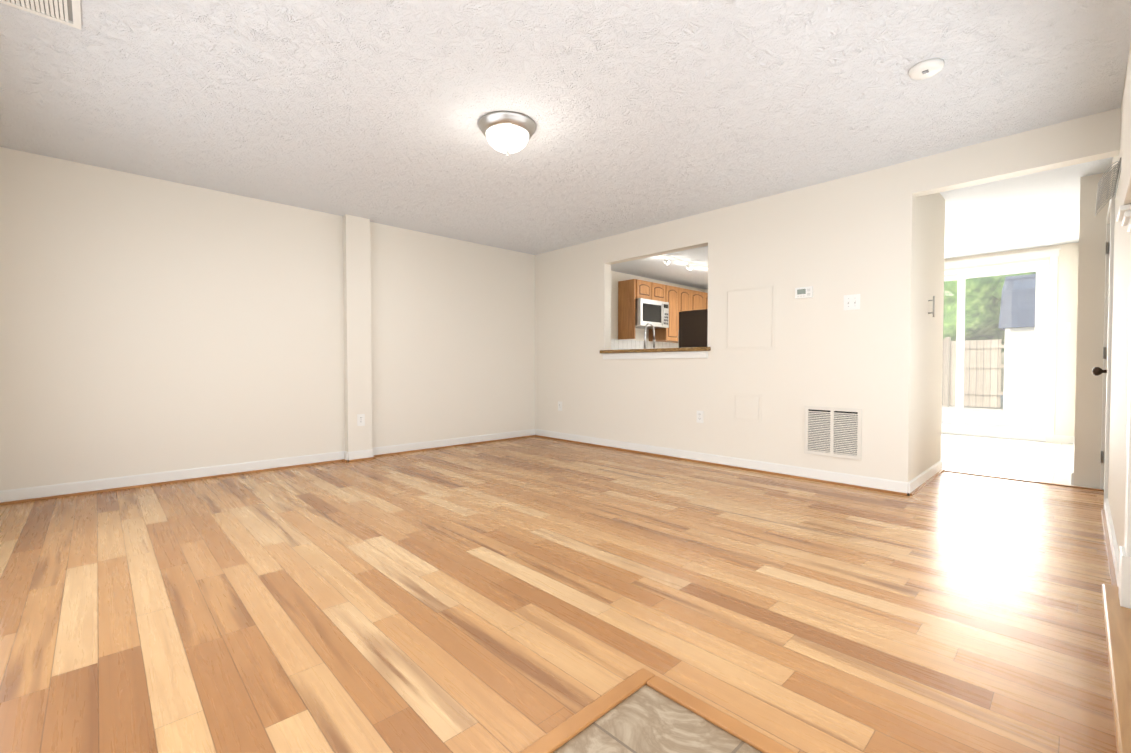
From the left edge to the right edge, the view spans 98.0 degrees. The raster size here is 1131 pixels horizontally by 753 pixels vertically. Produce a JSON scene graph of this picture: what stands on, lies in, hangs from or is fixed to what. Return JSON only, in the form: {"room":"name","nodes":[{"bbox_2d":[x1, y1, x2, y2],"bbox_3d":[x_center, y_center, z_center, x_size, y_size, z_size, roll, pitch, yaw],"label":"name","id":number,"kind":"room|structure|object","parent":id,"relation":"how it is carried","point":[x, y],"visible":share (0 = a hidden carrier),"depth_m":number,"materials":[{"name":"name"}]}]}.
{"room":"empty living room","nodes":[
{"label":"empty living room","id":0,"kind":"room"},
{"bbox_2d":[0,147,703,490],"bbox_3d":[-0.668,-0.410,6.480,9.440,2.440,0.120,-1,2,-44],"label":"wall","id":1,"kind":"structure","parent":0,"point":[148,325],"depth_m":4.18,"materials":[{"name":"white paint"}]},
{"bbox_2d":[0,451,343,504],"bbox_3d":[-3.076,0.815,4.105,2.400,0.096,0.030,-1,2,-44],"label":"baseboard","id":2,"kind":"structure","parent":1,"relation":"attached to","point":[13,496],"depth_m":3.92,"materials":[{"name":"white wood"}]},
{"bbox_2d":[343,214,371,451],"bbox_3d":[-2.101,-0.377,4.968,0.240,2.440,0.090,-1,2,-44],"label":"pilaster","id":3,"kind":"object","parent":1,"relation":"attached to","point":[357,315],"visible":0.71,"depth_m":4.92,"materials":[{"name":"white paint"}]},
{"bbox_2d":[357,414,364,425],"bbox_3d":[-2.061,0.439,4.956,0.074,0.118,0.008,-1,2,-44],"label":"outlet","id":4,"kind":"object","parent":3,"relation":"attached to","point":[360,419],"visible":1,"depth_m":4.95,"materials":[{"name":"white plastic"}]},
{"bbox_2d":[344,447,379,461],"bbox_3d":[-2.061,0.796,4.952,0.294,0.096,0.027,-1,2,-44],"label":"baseboard","id":5,"kind":"structure","parent":3,"relation":"attached to","point":[353,456],"depth_m":4.95,"materials":[{"name":"white wood"}]},
{"bbox_2d":[376,429,535,455],"bbox_3d":[-1.232,0.776,5.865,2.220,0.096,0.030,-1,2,-44],"label":"baseboard","id":6,"kind":"structure","parent":1,"relation":"attached to","point":[445,443],"depth_m":5.78,"materials":[{"name":"white wood"}]},
{"bbox_2d":[618,279,653,302],"bbox_3d":[1.110,-1.364,7.824,0.418,0.290,0.356,-1,2,-44],"label":"upper cabinet","id":7,"kind":"object","parent":1,"relation":"attached to","point":[631,291],"depth_m":7.69,"materials":[{"name":"brown wood"}]},
{"bbox_2d":[635,298,668,328],"bbox_3d":[1.298,-1.004,7.941,0.752,0.415,0.457,-1,2,-44],"label":"microwave","id":8,"kind":"object","parent":7,"relation":"attached to","point":[655,313],"visible":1,"depth_m":7.77,"materials":[{"name":"silver metal"}]},
{"bbox_2d":[611,339,677,349],"bbox_3d":[1.170,-0.366,8.147,4.120,0.460,0.008,-1,2,-44],"label":"backsplash","id":9,"kind":"structure","parent":1,"relation":"attached to","point":[617,344],"depth_m":8.14,"materials":[{"name":"white tile"}]},
{"bbox_2d":[654,283,665,301],"bbox_3d":[1.399,-1.371,8.101,0.382,0.290,0.356,-1,2,-44],"label":"upper cabinet","id":10,"kind":"object","parent":1,"relation":"attached to","point":[659,289],"depth_m":7.99,"materials":[{"name":"brown wood"}]},
{"bbox_2d":[649,285,693,342],"bbox_3d":[1.814,-1.064,8.503,0.741,0.920,0.356,-1,2,-44],"label":"upper cabinet","id":11,"kind":"object","parent":1,"relation":"attached to","point":[679,299],"depth_m":8.30,"materials":[{"name":"brown wood"}]},
{"bbox_2d":[694,291,707,309],"bbox_3d":[2.432,-1.077,9.093,0.967,0.920,0.356,-1,2,-44],"label":"upper cabinet","id":12,"kind":"object","parent":1,"relation":"attached to","point":[700,298],"depth_m":8.84,"materials":[{"name":"brown wood"}]},
{"bbox_2d":[0,436,1116,752],"bbox_3d":[0.071,0.905,3.517,6.140,0.060,5.230,-1,2,-44],"label":"floor","id":13,"kind":"structure","parent":0,"point":[512,596],"depth_m":1.94,"materials":[{"name":"brown wood"}]},
{"bbox_2d":[519,668,646,752],"bbox_3d":[-0.400,0.927,0.886,1.825,0.012,0.055,-1,2,-44],"label":"trim","id":14,"kind":"structure","parent":13,"relation":"on","point":[561,734],"depth_m":1.32,"materials":[{"name":"brown wood"}]},
{"bbox_2d":[639,670,795,752],"bbox_3d":[0.583,0.922,1.140,0.050,0.012,0.925,-1,2,-44],"label":"trim","id":15,"kind":"structure","parent":13,"relation":"on","point":[731,725],"depth_m":1.32,"materials":[{"name":"brown wood"}]},
{"bbox_2d":[944,470,1103,490],"bbox_3d":[3.754,0.859,4.104,0.040,0.008,0.997,-1,2,-44],"label":"trim","id":16,"kind":"structure","parent":13,"relation":"on","point":[944,470],"depth_m":4.05,"materials":[{"name":"brown wood"}]},
{"bbox_2d":[1102,584,1130,752],"bbox_3d":[1.462,0.839,1.275,1.360,0.172,0.070,-1,2,-44],"label":"step","id":17,"kind":"structure","parent":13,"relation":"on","point":[1117,617],"depth_m":1.30,"materials":[{"name":"brown wood"}]},
{"bbox_2d":[0,0,1130,288],"bbox_3d":[1.178,-1.627,4.517,9.440,0.080,5.470,-1,2,-44],"label":"ceiling","id":18,"kind":"structure","parent":0,"point":[646,112],"depth_m":2.76,"materials":[{"name":"white paint"}]},
{"bbox_2d":[0,0,80,29],"bbox_3d":[-2.111,-1.524,1.926,0.300,0.012,0.360,-1,2,-44],"label":"ceiling vent","id":19,"kind":"object","parent":18,"relation":"in","point":[67,12],"visible":1,"depth_m":2.04,"materials":[{"name":"white metal"}]},
{"bbox_2d":[478,111,535,155],"bbox_3d":[-0.359,-1.462,3.047,0.356,0.186,0.356,-1,2,-44],"label":"flush-mount ceiling light","id":20,"kind":"object","parent":18,"relation":"attached to","point":[507,132],"visible":1,"depth_m":2.95,"materials":[{"name":"white glass"}]},
{"bbox_2d":[658,255,707,270],"bbox_3d":[1.872,-1.579,7.124,2.200,0.130,0.094,-1,2,-44],"label":"track light","id":21,"kind":"object","parent":18,"relation":"attached to","point":[688,267],"visible":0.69,"depth_m":6.91,"materials":[{"name":"white metal"}]},
{"bbox_2d":[909,58,944,79],"bbox_3d":[1.798,-1.522,2.450,0.144,0.040,0.144,-1,2,-44],"label":"smoke detector","id":22,"kind":"object","parent":18,"relation":"attached to","point":[926,69],"visible":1,"depth_m":2.42,"materials":[{"name":"white plastic"}]},
{"bbox_2d":[553,685,761,752],"bbox_3d":[-0.052,0.972,0.503,1.800,0.060,1.040,-1,2,-44],"label":"floor","id":23,"kind":"structure","parent":0,"point":[645,719],"depth_m":1.28,"materials":[{"name":"beige tile"}]},
{"bbox_2d":[535,160,915,481],"bbox_3d":[1.095,-0.381,5.154,0.120,2.440,4.233,-1,2,-44],"label":"wall","id":24,"kind":"structure","parent":0,"point":[833,242],"depth_m":4.31,"materials":[{"name":"white paint"}]},
{"bbox_2d":[558,401,561,410],"bbox_3d":[-0.071,0.379,6.300,0.008,0.118,0.074,-1,2,-44],"label":"electrical outlet","id":25,"kind":"object","parent":24,"relation":"attached to","point":[559,406],"visible":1,"depth_m":6.30,"materials":[{"name":"white plastic"}]},
{"bbox_2d":[603,351,707,358],"bbox_3d":[0.905,-0.223,5.248,0.030,0.066,1.360,-1,2,-44],"label":"trim","id":26,"kind":"structure","parent":24,"relation":"attached to","point":[669,355],"depth_m":5.17,"materials":[{"name":"white wood"}]},
{"bbox_2d":[600,347,710,352],"bbox_3d":[1.044,-0.281,5.380,0.445,0.036,1.410,-1,2,-44],"label":"countertop","id":27,"kind":"structure","parent":24,"relation":"on","point":[660,350],"depth_m":5.12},
{"bbox_2d":[644,322,654,348],"bbox_3d":[1.027,-0.367,5.869,0.224,0.560,0.122,-1,2,-44],"label":"faucet","id":28,"kind":"object","parent":27,"relation":"on","point":[647,324],"visible":0.58,"depth_m":5.87,"materials":[{"name":"silver metal"}]},
{"bbox_2d":[697,411,703,422],"bbox_3d":[1.323,0.396,4.838,0.008,0.118,0.074,-1,2,-44],"label":"electrical outlet","id":29,"kind":"object","parent":24,"relation":"attached to","point":[700,414],"visible":1,"depth_m":4.83,"materials":[{"name":"white plastic"}]},
{"bbox_2d":[536,429,915,495],"bbox_3d":[1.051,0.792,5.120,0.027,0.096,4.260,-1,2,-44],"label":"baseboard","id":30,"kind":"structure","parent":24,"relation":"attached to","point":[915,485],"depth_m":4.43,"materials":[{"name":"white wood"}]},
{"bbox_2d":[733,393,761,422],"bbox_3d":[1.657,0.284,4.488,0.006,0.250,0.275,-1,2,-44],"label":"access panel","id":31,"kind":"object","parent":24,"relation":"attached to","point":[749,408],"visible":1,"depth_m":4.48,"materials":[{"name":"white paint"}]},
{"bbox_2d":[725,284,774,350],"bbox_3d":[1.666,-0.527,4.461,0.006,0.573,0.470,-1,2,-44],"label":"access panel","id":32,"kind":"object","parent":24,"relation":"attached to","point":[750,317],"visible":1,"depth_m":4.45,"materials":[{"name":"white paint"}]},
{"bbox_2d":[795,286,812,298],"bbox_3d":[1.990,-0.700,4.103,0.026,0.090,0.136,-1,2,-44],"label":"thermostat","id":33,"kind":"object","parent":24,"relation":"attached to","point":[803,292],"visible":0.98,"depth_m":4.09,"materials":[{"name":"white plastic"}]},
{"bbox_2d":[804,406,861,459],"bbox_3d":[2.152,0.448,3.968,0.012,0.400,0.425,-1,2,-44],"label":"air vent","id":34,"kind":"object","parent":24,"relation":"in","point":[833,431],"visible":1,"depth_m":3.96,"materials":[{"name":"white metal"}]},
{"bbox_2d":[844,294,859,309],"bbox_3d":[2.241,-0.582,3.850,0.016,0.118,0.116,-1,2,-44],"label":"double light switch","id":35,"kind":"object","parent":24,"relation":"attached to","point":[851,302],"visible":1,"depth_m":3.85,"materials":[{"name":"white plastic"}]},
{"bbox_2d":[912,108,1120,196],"bbox_3d":[2.900,-1.439,3.239,0.120,0.240,0.997,-1,2,-44],"label":"lintel","id":36,"kind":"object","parent":24,"relation":"attached to","point":[1090,138],"visible":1,"depth_m":3.14,"materials":[{"name":"white paint"}]},
{"bbox_2d":[704,242,1078,435],"bbox_3d":[4.495,-0.439,7.819,0.120,2.440,5.070,-1,2,-44],"label":"wall","id":37,"kind":"structure","parent":0,"point":[1066,342],"depth_m":6.02,"materials":[{"name":"white paint"}]},
{"bbox_2d":[942,259,1049,440],"bbox_3d":[5.463,-0.337,6.803,0.105,2.280,1.740,-1,2,-44],"label":"sliding glass door","id":38,"kind":"structure","parent":37,"relation":"in","point":[1040,268],"depth_m":6.43,"materials":[{"name":"white plastic"}]},
{"bbox_2d":[944,248,1060,441],"bbox_3d":[5.418,-0.395,6.758,0.050,2.398,1.930,-1,2,-44],"label":"door frame","id":39,"kind":"structure","parent":37,"relation":"attached to","point":[1053,254],"depth_m":6.11,"materials":[{"name":"white wood"}]},
{"bbox_2d":[912,193,943,478],"bbox_3d":[2.915,-0.356,4.050,0.990,2.440,0.120,-1,2,-44],"label":"wall","id":40,"kind":"structure","parent":0,"point":[928,332],"depth_m":4.00,"materials":[{"name":"white paint"}]},
{"bbox_2d":[911,460,944,492],"bbox_3d":[2.977,0.816,4.033,1.220,0.096,0.027,-1,2,-44],"label":"baseboard","id":41,"kind":"structure","parent":40,"relation":"attached to","point":[930,474],"depth_m":4.04,"materials":[{"name":"white wood"}]},
{"bbox_2d":[928,296,934,316],"bbox_3d":[2.961,-0.565,3.976,0.011,0.170,0.041,-1,2,-44],"label":"handle","id":42,"kind":"object","parent":40,"relation":"attached to","point":[933,300],"visible":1,"depth_m":3.96,"materials":[{"name":"silver metal"}]},
{"bbox_2d":[940,199,944,459],"bbox_3d":[2.809,-0.377,4.979,0.120,2.440,1.613,-1,2,-44],"label":"wall","id":43,"kind":"structure","parent":0,"point":[944,199],"depth_m":4.42,"materials":[{"name":"white paint"}]},
{"bbox_2d":[941,433,1099,488],"bbox_3d":[2.994,0.844,6.305,4.180,0.060,5.230,-1,2,-44],"label":"floor","id":44,"kind":"structure","parent":0,"point":[1047,462],"depth_m":5.10,"materials":[{"name":"white"}]},
{"bbox_2d":[678,309,707,347],"bbox_3d":[2.097,-0.040,6.719,0.800,1.690,0.876,-1,2,-44],"label":"refrigerator","id":45,"kind":"object","parent":44,"relation":"on","point":[693,329],"visible":0.25,"depth_m":6.54,"materials":[{"name":"brown metal"}]},
{"bbox_2d":[1073,172,1110,487],"bbox_3d":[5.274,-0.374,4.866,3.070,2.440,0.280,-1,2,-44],"label":"door","id":46,"kind":"structure","parent":0,"point":[1090,337],"depth_m":3.86,"materials":[{"name":"white paint"}]},
{"bbox_2d":[1071,436,1074,484],"bbox_3d":[5.129,0.796,4.957,2.950,0.096,0.013,-1,2,-44],"label":"baseboard","id":47,"kind":"structure","parent":46,"relation":"attached to","point":[1072,473],"depth_m":4.06,"materials":[{"name":"white wood"}]},
{"bbox_2d":[1104,43,1130,550],"bbox_3d":[1.914,-0.302,1.551,6.370,2.440,0.120,-1,2,-44],"label":"wall","id":48,"kind":"structure","parent":0,"point":[1119,371],"depth_m":2.48,"materials":[{"name":"white paint"}]},
{"bbox_2d":[1092,242,1108,462],"bbox_3d":[3.850,-0.142,3.512,0.826,2.018,0.122,-1,2,-44],"label":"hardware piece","id":49,"kind":"structure","parent":48,"relation":"in","point":[1097,371],"depth_m":3.74,"materials":[{"name":"black metal"}]},
{"bbox_2d":[1100,188,1114,509],"bbox_3d":[3.883,-0.169,3.444,0.912,2.092,0.136,-1,2,-44],"label":"door frame","id":50,"kind":"structure","parent":48,"relation":"attached to","point":[1108,304],"depth_m":3.19,"materials":[{"name":"white wood"}]},
{"bbox_2d":[1095,157,1120,214],"bbox_3d":[3.177,-1.091,2.883,0.820,0.125,0.088,-1,2,-44],"label":"coat hook rack","id":51,"kind":"object","parent":48,"relation":"attached to","point":[1102,184],"visible":1,"depth_m":2.84,"materials":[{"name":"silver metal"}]},
{"bbox_2d":[1101,498,1118,586],"bbox_3d":[2.728,0.851,2.454,2.140,0.096,0.027,-1,2,-44],"label":"baseboard","id":52,"kind":"structure","parent":48,"relation":"attached to","point":[1110,537],"depth_m":2.47,"materials":[{"name":"white wood"}]},
{"bbox_2d":[1117,204,1130,608],"bbox_3d":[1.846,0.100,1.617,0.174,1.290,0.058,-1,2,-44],"label":"door frame","id":53,"kind":"structure","parent":48,"relation":"attached to","point":[1124,217],"depth_m":1.58,"materials":[{"name":"white wood"}]},
{"bbox_2d":[1120,53,1130,205],"bbox_3d":[1.503,-1.028,1.260,1.155,0.975,0.050,-1,2,-44],"label":"trim","id":54,"kind":"structure","parent":48,"relation":"attached to","point":[1125,199],"depth_m":1.49,"materials":[{"name":"white paint"}]},
{"label":"outside","id":55,"kind":"structure","parent":0,"visible":0},
{"bbox_2d":[942,395,1032,429],"bbox_3d":[11.185,0.885,12.208,15.580,0.100,20.000,-1,2,-44],"label":"patio","id":56,"kind":"structure","parent":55,"point":[997,423],"depth_m":10.27,"materials":[{"name":"white concrete"}]},
{"bbox_2d":[942,337,1004,407],"bbox_3d":[5.921,-0.143,12.781,7.015,1.930,7.870,-1,2,-44],"label":"fence","id":57,"kind":"object","parent":56,"relation":"on","point":[988,384],"depth_m":12.81,"materials":[{"name":"beige wood"}]},
{"bbox_2d":[943,272,1035,352],"bbox_3d":[14.472,-5.375,16.456,11.225,12.230,17.337,-1,2,-44],"label":"trees","id":58,"kind":"object","parent":56,"relation":"on","point":[979,308],"depth_m":13.07,"materials":[{"name":"green plant"}]},
{"bbox_2d":[998,274,1035,416],"bbox_3d":[11.618,-0.739,10.546,2.640,3.220,3.290,-1,2,-44],"label":"shed","id":59,"kind":"object","parent":56,"relation":"on","point":[1018,311],"depth_m":10.73,"materials":[{"name":"white"}]}
]}

